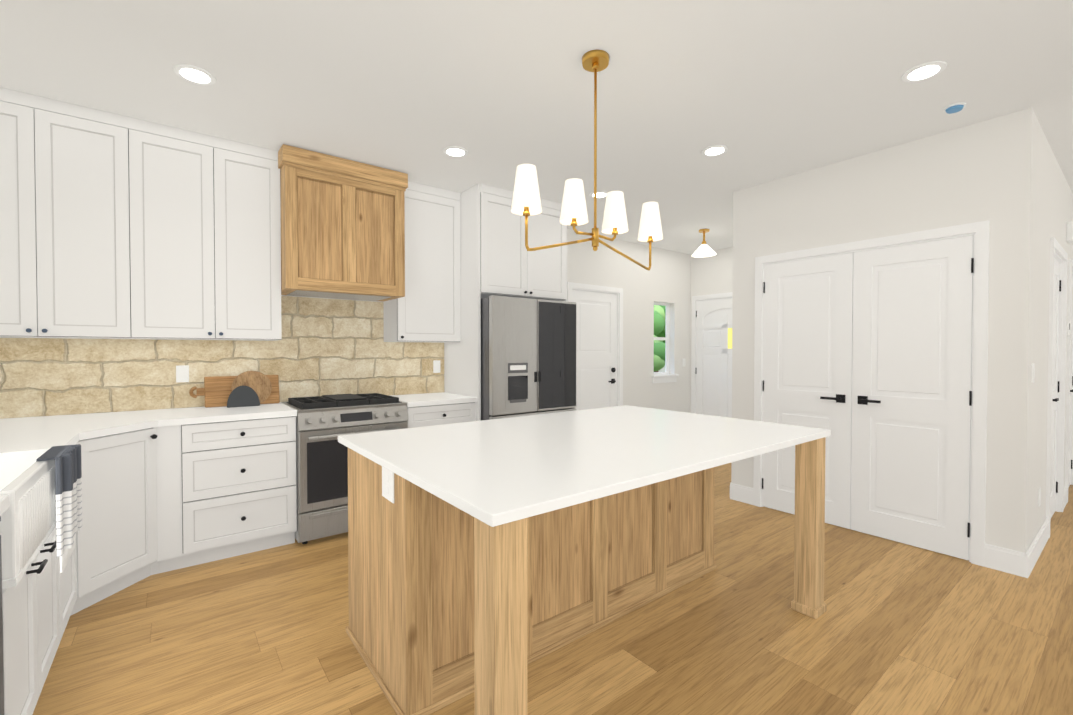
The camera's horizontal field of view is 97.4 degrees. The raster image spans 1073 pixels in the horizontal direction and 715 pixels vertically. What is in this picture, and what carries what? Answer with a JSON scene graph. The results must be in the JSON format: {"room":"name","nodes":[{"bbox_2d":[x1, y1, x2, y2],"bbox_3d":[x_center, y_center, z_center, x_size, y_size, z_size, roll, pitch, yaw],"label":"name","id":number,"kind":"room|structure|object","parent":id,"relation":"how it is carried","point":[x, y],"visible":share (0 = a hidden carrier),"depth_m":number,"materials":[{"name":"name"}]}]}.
{"room":"kitchen","nodes":[
{"label":"kitchen","id":0,"kind":"room"},
{"bbox_2d":[59,229,690,412],"bbox_3d":[-0.552,-0.111,4.803,7.230,2.710,0.120,-1,1,-38],"label":"wall","id":1,"kind":"structure","parent":0,"point":[636,282],"depth_m":6.25,"materials":[{"name":"white paint"}]},
{"bbox_2d":[0,88,147,338],"bbox_3d":[-2.832,-0.774,2.732,0.861,1.320,0.348,-1,1,-38],"label":"upper cabinet","id":2,"kind":"object","parent":1,"relation":"attached to","point":[114,226],"depth_m":2.67,"materials":[{"name":"white paint"}]},
{"bbox_2d":[144,121,281,340],"bbox_3d":[-2.245,-0.781,3.186,0.871,1.320,0.348,-1,1,-38],"label":"upper cabinet","id":3,"kind":"object","parent":1,"relation":"attached to","point":[212,208],"depth_m":3.07,"materials":[{"name":"white paint"}]},
{"bbox_2d":[0,296,443,418],"bbox_3d":[-2.063,-0.065,3.544,2.997,0.813,0.022,-1,1,-38],"label":"backsplash","id":4,"kind":"structure","parent":1,"relation":"attached to","point":[323,346],"depth_m":3.34,"materials":[{"name":"beige stone"}]},
{"bbox_2d":[176,365,188,382],"bbox_3d":[-2.433,0.113,3.241,0.072,0.116,0.008,-1,1,-38],"label":"outlet","id":5,"kind":"object","parent":4,"relation":"attached to","point":[182,373],"visible":1,"depth_m":3.24,"materials":[{"name":"white plastic"}]},
{"bbox_2d":[433,360,439,372],"bbox_3d":[-0.930,0.085,4.403,0.072,0.116,0.008,-1,1,-38],"label":"outlet","id":6,"kind":"object","parent":4,"relation":"attached to","point":[436,366],"visible":1,"depth_m":4.40,"materials":[{"name":"white plastic"}]},
{"bbox_2d":[278,144,407,301],"bbox_3d":[-1.505,-0.955,3.627,0.876,0.962,0.506,-1,1,-38],"label":"wood range hood","id":7,"kind":"object","parent":1,"relation":"attached to","point":[342,228],"visible":0.96,"depth_m":3.42,"materials":[{"name":"brown wood"}]},
{"bbox_2d":[383,181,460,342],"bbox_3d":[-1.006,-0.796,4.144,0.578,1.320,0.348,-1,1,-38],"label":"upper cabinet","id":8,"kind":"object","parent":1,"relation":"attached to","point":[429,310],"depth_m":4.02,"materials":[{"name":"white paint"}]},
{"bbox_2d":[572,290,616,409],"bbox_3d":[0.712,0.213,5.723,0.780,2.017,0.087,-1,1,-38],"label":"garage door","id":9,"kind":"structure","parent":1,"relation":"in","point":[596,366],"depth_m":5.75,"materials":[{"name":"white paint"}]},
{"bbox_2d":[567,282,622,405],"bbox_3d":[0.693,0.179,5.746,0.930,2.100,0.118,-1,1,-38],"label":"door frame","id":10,"kind":"structure","parent":1,"relation":"attached to","point":[571,286],"depth_m":5.95,"materials":[{"name":"white paint"}]},
{"bbox_2d":[651,302,678,382],"bbox_3d":[1.744,-0.208,6.548,0.560,1.110,0.165,-1,1,-38],"label":"window","id":11,"kind":"structure","parent":1,"relation":"in","point":[656,378],"depth_m":6.67,"materials":[{"name":"white paint"}]},
{"bbox_2d":[682,359,685,366],"bbox_3d":[2.126,0.073,6.794,0.072,0.116,0.009,-1,1,-38],"label":"light switch","id":12,"kind":"object","parent":1,"relation":"attached to","point":[683,362],"visible":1,"depth_m":6.79,"materials":[{"name":"white plastic"}]},
{"bbox_2d":[0,0,1072,254],"bbox_3d":[2.645,-1.477,2.248,9.190,0.100,8.040,-1,1,-38],"label":"ceiling","id":13,"kind":"structure","parent":0,"point":[762,90],"depth_m":2.43,"materials":[{"name":"white paint"}]},
{"bbox_2d":[173,64,216,84],"bbox_3d":[-1.726,-1.426,2.384,0.179,0.007,0.179,0,1,7],"label":"recessed light","id":14,"kind":"object","parent":13,"relation":"in","point":[201,76],"depth_m":2.37,"materials":[{"name":"white plastic"}]},
{"bbox_2d":[443,146,468,156],"bbox_3d":[-0.567,-1.440,3.305,0.179,0.007,0.179,0,1,7],"label":"recessed light","id":15,"kind":"object","parent":13,"relation":"in","point":[453,151],"depth_m":3.29,"materials":[{"name":"white plastic"}]},
{"bbox_2d":[511,50,662,269],"bbox_3d":[0.282,-0.943,2.256,0.952,0.968,0.132,-1,1,-38],"label":"pendant chandelier","id":16,"kind":"object","parent":13,"relation":"hanging from","point":[526,201],"visible":1,"depth_m":2.23,"materials":[{"name":"gold metal"}]},
{"bbox_2d":[589,191,607,197],"bbox_3d":[0.562,-1.454,4.215,0.179,0.007,0.179,0,1,7],"label":"recessed light","id":17,"kind":"object","parent":13,"relation":"in","point":[600,194],"depth_m":4.19,"materials":[{"name":"white plastic"}]},
{"bbox_2d":[692,229,715,256],"bbox_3d":[1.940,-1.331,5.460,0.270,0.289,0.270,-1,1,-38],"label":"ceiling light","id":18,"kind":"object","parent":13,"relation":"attached to","point":[704,249],"visible":1,"depth_m":5.43,"materials":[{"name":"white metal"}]},
{"bbox_2d":[701,145,727,155],"bbox_3d":[1.242,-1.439,3.287,0.179,0.007,0.179,0,1,7],"label":"recessed light","id":19,"kind":"object","parent":13,"relation":"in","point":[715,150],"depth_m":3.27,"materials":[{"name":"white plastic"}]},
{"bbox_2d":[901,61,946,82],"bbox_3d":[1.935,-1.425,2.357,0.179,0.007,0.179,0,1,7],"label":"recessed light","id":20,"kind":"object","parent":13,"relation":"in","point":[924,71],"depth_m":2.34,"materials":[{"name":"white plastic"}]},
{"bbox_2d":[943,102,965,113],"bbox_3d":[2.392,-1.423,2.698,0.100,0.022,0.100,-1,1,-38],"label":"smoke detector","id":21,"kind":"object","parent":13,"relation":"attached to","point":[954,108],"visible":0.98,"depth_m":2.68,"materials":[{"name":"blue plastic"}]},
{"bbox_2d":[32,463,1072,714],"bbox_3d":[2.645,1.332,2.291,9.190,0.100,8.040,-1,1,-38],"label":"floor","id":22,"kind":"structure","parent":0,"point":[900,629],"depth_m":2.12,"materials":[{"name":"brown wood"}]},
{"bbox_2d":[0,516,3,714],"bbox_3d":[-1.523,0.866,0.881,0.600,0.875,0.594,-1,1,-38],"label":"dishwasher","id":23,"kind":"object","parent":22,"relation":"on","point":[1,670],"visible":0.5,"depth_m":1.28,"materials":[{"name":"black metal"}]},
{"bbox_2d":[2,542,49,714],"bbox_3d":[-1.854,0.973,1.296,0.617,0.648,0.459,-1,1,-38],"label":"base cabinet","id":24,"kind":"object","parent":22,"relation":"on","point":[39,601],"depth_m":1.54,"materials":[{"name":"white paint"}]},
{"bbox_2d":[46,527,61,666],"bbox_3d":[-2.062,0.969,1.566,0.617,0.648,0.459,-1,1,-38],"label":"base cabinet","id":25,"kind":"object","parent":22,"relation":"on","point":[53,575],"depth_m":1.88,"materials":[{"name":"white paint"}]},
{"bbox_2d":[62,533,76,635],"bbox_3d":[-2.320,0.848,1.897,0.617,0.880,0.509,-1,1,-38],"label":"base cabinet","id":26,"kind":"object","parent":22,"relation":"on","point":[69,574],"depth_m":2.16,"materials":[{"name":"white paint"}]},
{"bbox_2d":[0,392,476,515],"bbox_3d":[-0.522,0.393,1.533,3.026,0.039,5.098,-1,1,-38],"label":"countertop","id":27,"kind":"structure","parent":26,"relation":"on","point":[29,433],"depth_m":2.71,"materials":[{"name":"white stone"}]},
{"bbox_2d":[0,448,55,588],"bbox_3d":[-1.893,0.507,1.475,0.507,0.272,0.756,-1,1,-38],"label":"farmhouse sink","id":28,"kind":"object","parent":27,"relation":"in","point":[28,516],"visible":0.77,"depth_m":1.47,"materials":[{"name":"white ceramic"}]},
{"bbox_2d":[36,444,81,572],"bbox_3d":[-1.808,0.565,1.795,0.083,0.420,0.281,-1,1,-38],"label":"hanging towel","id":29,"kind":"object","parent":28,"relation":"hanging from","point":[68,483],"visible":1,"depth_m":1.73,"materials":[{"name":"white fabric"}]},
{"bbox_2d":[189,371,279,407],"bbox_3d":[-2.131,0.222,3.354,0.546,0.248,0.163,-1,1,-38],"label":"cutting boards","id":30,"kind":"object","parent":27,"relation":"on","point":[250,388],"visible":0.98,"depth_m":3.35,"materials":[{"name":"brown wood"}]},
{"bbox_2d":[70,427,157,615],"bbox_3d":[-2.633,0.838,2.551,0.922,0.880,0.916,-1,1,-38],"label":"base cabinet","id":31,"kind":"object","parent":22,"relation":"on","point":[116,543],"visible":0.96,"depth_m":2.49,"materials":[{"name":"white paint"}]},
{"bbox_2d":[155,416,296,573],"bbox_3d":[-2.069,0.829,3.158,0.733,0.880,0.645,-1,1,-38],"label":"base cabinet","id":32,"kind":"object","parent":22,"relation":"on","point":[227,489],"visible":0.98,"depth_m":2.91,"materials":[{"name":"white paint"}]},
{"bbox_2d":[281,393,407,543],"bbox_3d":[-1.443,0.780,3.573,0.760,0.965,0.698,-1,1,-38],"label":"range","id":33,"kind":"object","parent":22,"relation":"on","point":[323,422],"visible":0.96,"depth_m":3.24,"materials":[{"name":"silver metal"}]},
{"bbox_2d":[407,402,475,427],"bbox_3d":[-0.930,0.816,4.039,0.615,0.880,0.645,-1,1,-38],"label":"base cabinet","id":34,"kind":"object","parent":22,"relation":"on","point":[424,416],"visible":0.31,"depth_m":3.79,"materials":[{"name":"white paint"}]},
{"bbox_2d":[444,183,566,420],"bbox_3d":[-0.278,-0.106,4.497,0.990,2.709,0.695,-1,1,-38],"label":"cabinet","id":35,"kind":"object","parent":22,"relation":"on","point":[498,258],"visible":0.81,"depth_m":4.13,"materials":[{"name":"white paint"}]},
{"bbox_2d":[481,295,576,420],"bbox_3d":[-0.229,0.367,4.441,0.930,1.765,0.799,-1,1,-38],"label":"refrigerator","id":36,"kind":"object","parent":22,"relation":"on","point":[528,356],"visible":0.5,"depth_m":4.05,"materials":[{"name":"silver metal"}]},
{"bbox_2d":[338,433,830,714],"bbox_3d":[0.280,0.838,2.279,1.982,0.889,1.307,-1,1,-38],"label":"kitchen island","id":37,"kind":"object","parent":22,"relation":"on","point":[489,561],"depth_m":1.93,"materials":[{"name":"brown wood"}]},
{"bbox_2d":[338,405,830,520],"bbox_3d":[0.273,0.420,2.276,1.995,0.115,1.340,-1,1,-38],"label":"island countertop","id":38,"kind":"structure","parent":37,"relation":"on","point":[496,469],"depth_m":1.87,"materials":[{"name":"white stone"}]},
{"bbox_2d":[690,254,695,412],"bbox_3d":[2.324,-0.143,6.894,0.120,2.710,0.090,-1,1,-38],"label":"wall","id":39,"kind":"structure","parent":0,"point":[693,276],"depth_m":6.86,"materials":[{"name":"white paint"}]},
{"bbox_2d":[696,247,732,295],"bbox_3d":[2.630,-1.157,6.482,0.120,0.670,0.910,-1,1,-38],"label":"wall","id":40,"kind":"structure","parent":0,"point":[714,274],"depth_m":6.56,"materials":[{"name":"white paint"}]},
{"bbox_2d":[691,292,732,413],"bbox_3d":[2.615,0.168,6.491,0.118,2.100,1.030,-1,1,-38],"label":"door frame","id":41,"kind":"structure","parent":40,"relation":"attached to","point":[695,299],"depth_m":6.82,"materials":[{"name":"white paint"}]},
{"bbox_2d":[696,298,732,417],"bbox_3d":[2.590,0.202,6.478,0.052,2.017,0.889,-1,1,-38],"label":"front door","id":42,"kind":"structure","parent":40,"relation":"in","point":[714,364],"depth_m":6.59,"materials":[{"name":"white paint"}]},
{"bbox_2d":[731,108,1034,552],"bbox_3d":[2.333,-0.091,3.482,0.120,2.710,1.820,-1,1,-38],"label":"wall","id":43,"kind":"structure","parent":0,"point":[1005,174],"depth_m":2.98,"materials":[{"name":"white paint"}]},
{"bbox_2d":[730,483,752,499],"bbox_3d":[2.541,1.174,4.822,2.096,0.140,0.016,-1,1,-38],"label":"baseboard","id":44,"kind":"structure","parent":43,"relation":"attached to","point":[736,491],"depth_m":4.11,"materials":[{"name":"white paint"}]},
{"bbox_2d":[762,253,853,528],"bbox_3d":[2.088,0.244,3.686,0.087,2.017,0.648,-1,1,-38],"label":"closet door","id":45,"kind":"structure","parent":43,"relation":"in","point":[808,335],"depth_m":3.65,"materials":[{"name":"white paint"}]},
{"bbox_2d":[753,220,989,566],"bbox_3d":[2.330,0.214,3.459,0.118,2.100,1.440,-1,1,-38],"label":"trim","id":46,"kind":"structure","parent":43,"relation":"attached to","point":[979,232],"depth_m":2.91,"materials":[{"name":"white paint"}]},
{"bbox_2d":[851,235,973,559],"bbox_3d":[2.488,0.252,3.168,0.087,2.017,0.648,-1,1,-38],"label":"closet door","id":47,"kind":"structure","parent":43,"relation":"in","point":[911,387],"depth_m":3.15,"materials":[{"name":"white paint"}]},
{"bbox_2d":[1028,115,1072,547],"bbox_3d":[4.059,-0.095,3.742,2.930,2.710,0.120,-1,1,-38],"label":"wall","id":48,"kind":"structure","parent":0,"point":[1042,208],"depth_m":3.08,"materials":[{"name":"white paint"}]},
{"bbox_2d":[1031,363,1034,382],"bbox_3d":[2.980,0.094,2.828,0.072,0.116,0.009,-1,1,-38],"label":"light switch","id":49,"kind":"object","parent":48,"relation":"attached to","point":[1032,372],"visible":0.94,"depth_m":2.81,"materials":[{"name":"white plastic"}]},
{"bbox_2d":[1021,518,1048,577],"bbox_3d":[3.209,1.201,3.018,0.946,0.140,0.016,-1,1,-38],"label":"baseboard","id":50,"kind":"structure","parent":48,"relation":"attached to","point":[1029,559],"depth_m":2.90,"materials":[{"name":"white paint"}]},
{"bbox_2d":[1038,487,1040,506],"bbox_3d":[3.280,0.910,3.073,0.072,0.116,0.008,-1,1,-38],"label":"outlet","id":51,"kind":"object","parent":48,"relation":"attached to","point":[1039,496],"visible":1,"depth_m":3.05,"materials":[{"name":"white plastic"}]},
{"bbox_2d":[1051,259,1060,517],"bbox_3d":[3.941,0.246,3.594,0.786,2.017,0.087,-1,1,-38],"label":"hall door","id":52,"kind":"structure","parent":48,"relation":"in","point":[1054,483],"depth_m":3.76,"materials":[{"name":"white paint"}]},
{"bbox_2d":[1046,237,1067,537],"bbox_3d":[3.921,0.212,3.615,0.930,2.100,0.118,-1,1,-38],"label":"door frame","id":53,"kind":"structure","parent":48,"relation":"attached to","point":[1058,253],"depth_m":3.81,"materials":[{"name":"white paint"}]},
{"bbox_2d":[1064,487,1066,507],"bbox_3d":[4.445,1.186,3.974,0.320,0.140,0.016,-1,1,-38],"label":"baseboard","id":54,"kind":"structure","parent":48,"relation":"attached to","point":[1065,489],"depth_m":3.98,"materials":[{"name":"white paint"}]},
{"bbox_2d":[1067,321,1069,335],"bbox_3d":[4.448,-0.243,3.948,0.100,0.120,0.024,-1,1,-38],"label":"thermostat","id":55,"kind":"object","parent":48,"relation":"attached to","point":[1068,328],"visible":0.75,"depth_m":3.92,"materials":[{"name":"white plastic"}]},
{"bbox_2d":[1065,259,1072,502],"bbox_3d":[4.910,0.200,4.380,0.930,2.100,0.118,-1,1,-38],"label":"door frame","id":56,"kind":"structure","parent":48,"relation":"attached to","point":[1070,269],"depth_m":4.06,"materials":[{"name":"white paint"}]},
{"bbox_2d":[1066,221,1072,243],"bbox_3d":[4.470,-1.043,3.941,0.160,0.160,0.043,-1,1,-38],"label":"door chime","id":57,"kind":"object","parent":48,"relation":"attached to","point":[1069,235],"visible":1,"depth_m":3.90,"materials":[{"name":"white plastic"}]},
{"bbox_2d":[1068,276,1072,487],"bbox_3d":[4.930,0.234,4.359,0.786,2.017,0.087,-1,1,-38],"label":"hall door","id":58,"kind":"structure","parent":48,"relation":"in","point":[1070,427],"depth_m":4.54,"materials":[{"name":"white paint"}]},
{"label":"outside","id":59,"kind":"structure","parent":0,"visible":0},
{"bbox_3d":[1.005,1.229,11.728,10.000,0.153,8.860,-1,1,-38],"label":"lawn","id":60,"kind":"structure","parent":59,"visible":0},
{"bbox_2d":[654,305,665,371],"bbox_3d":[2.816,-0.300,10.384,3.891,3.157,3.470,-1,1,-38],"label":"tree","id":61,"kind":"object","parent":60,"relation":"on","point":[659,331],"visible":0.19,"depth_m":9.94,"materials":[{"name":"green plant"}]}
]}

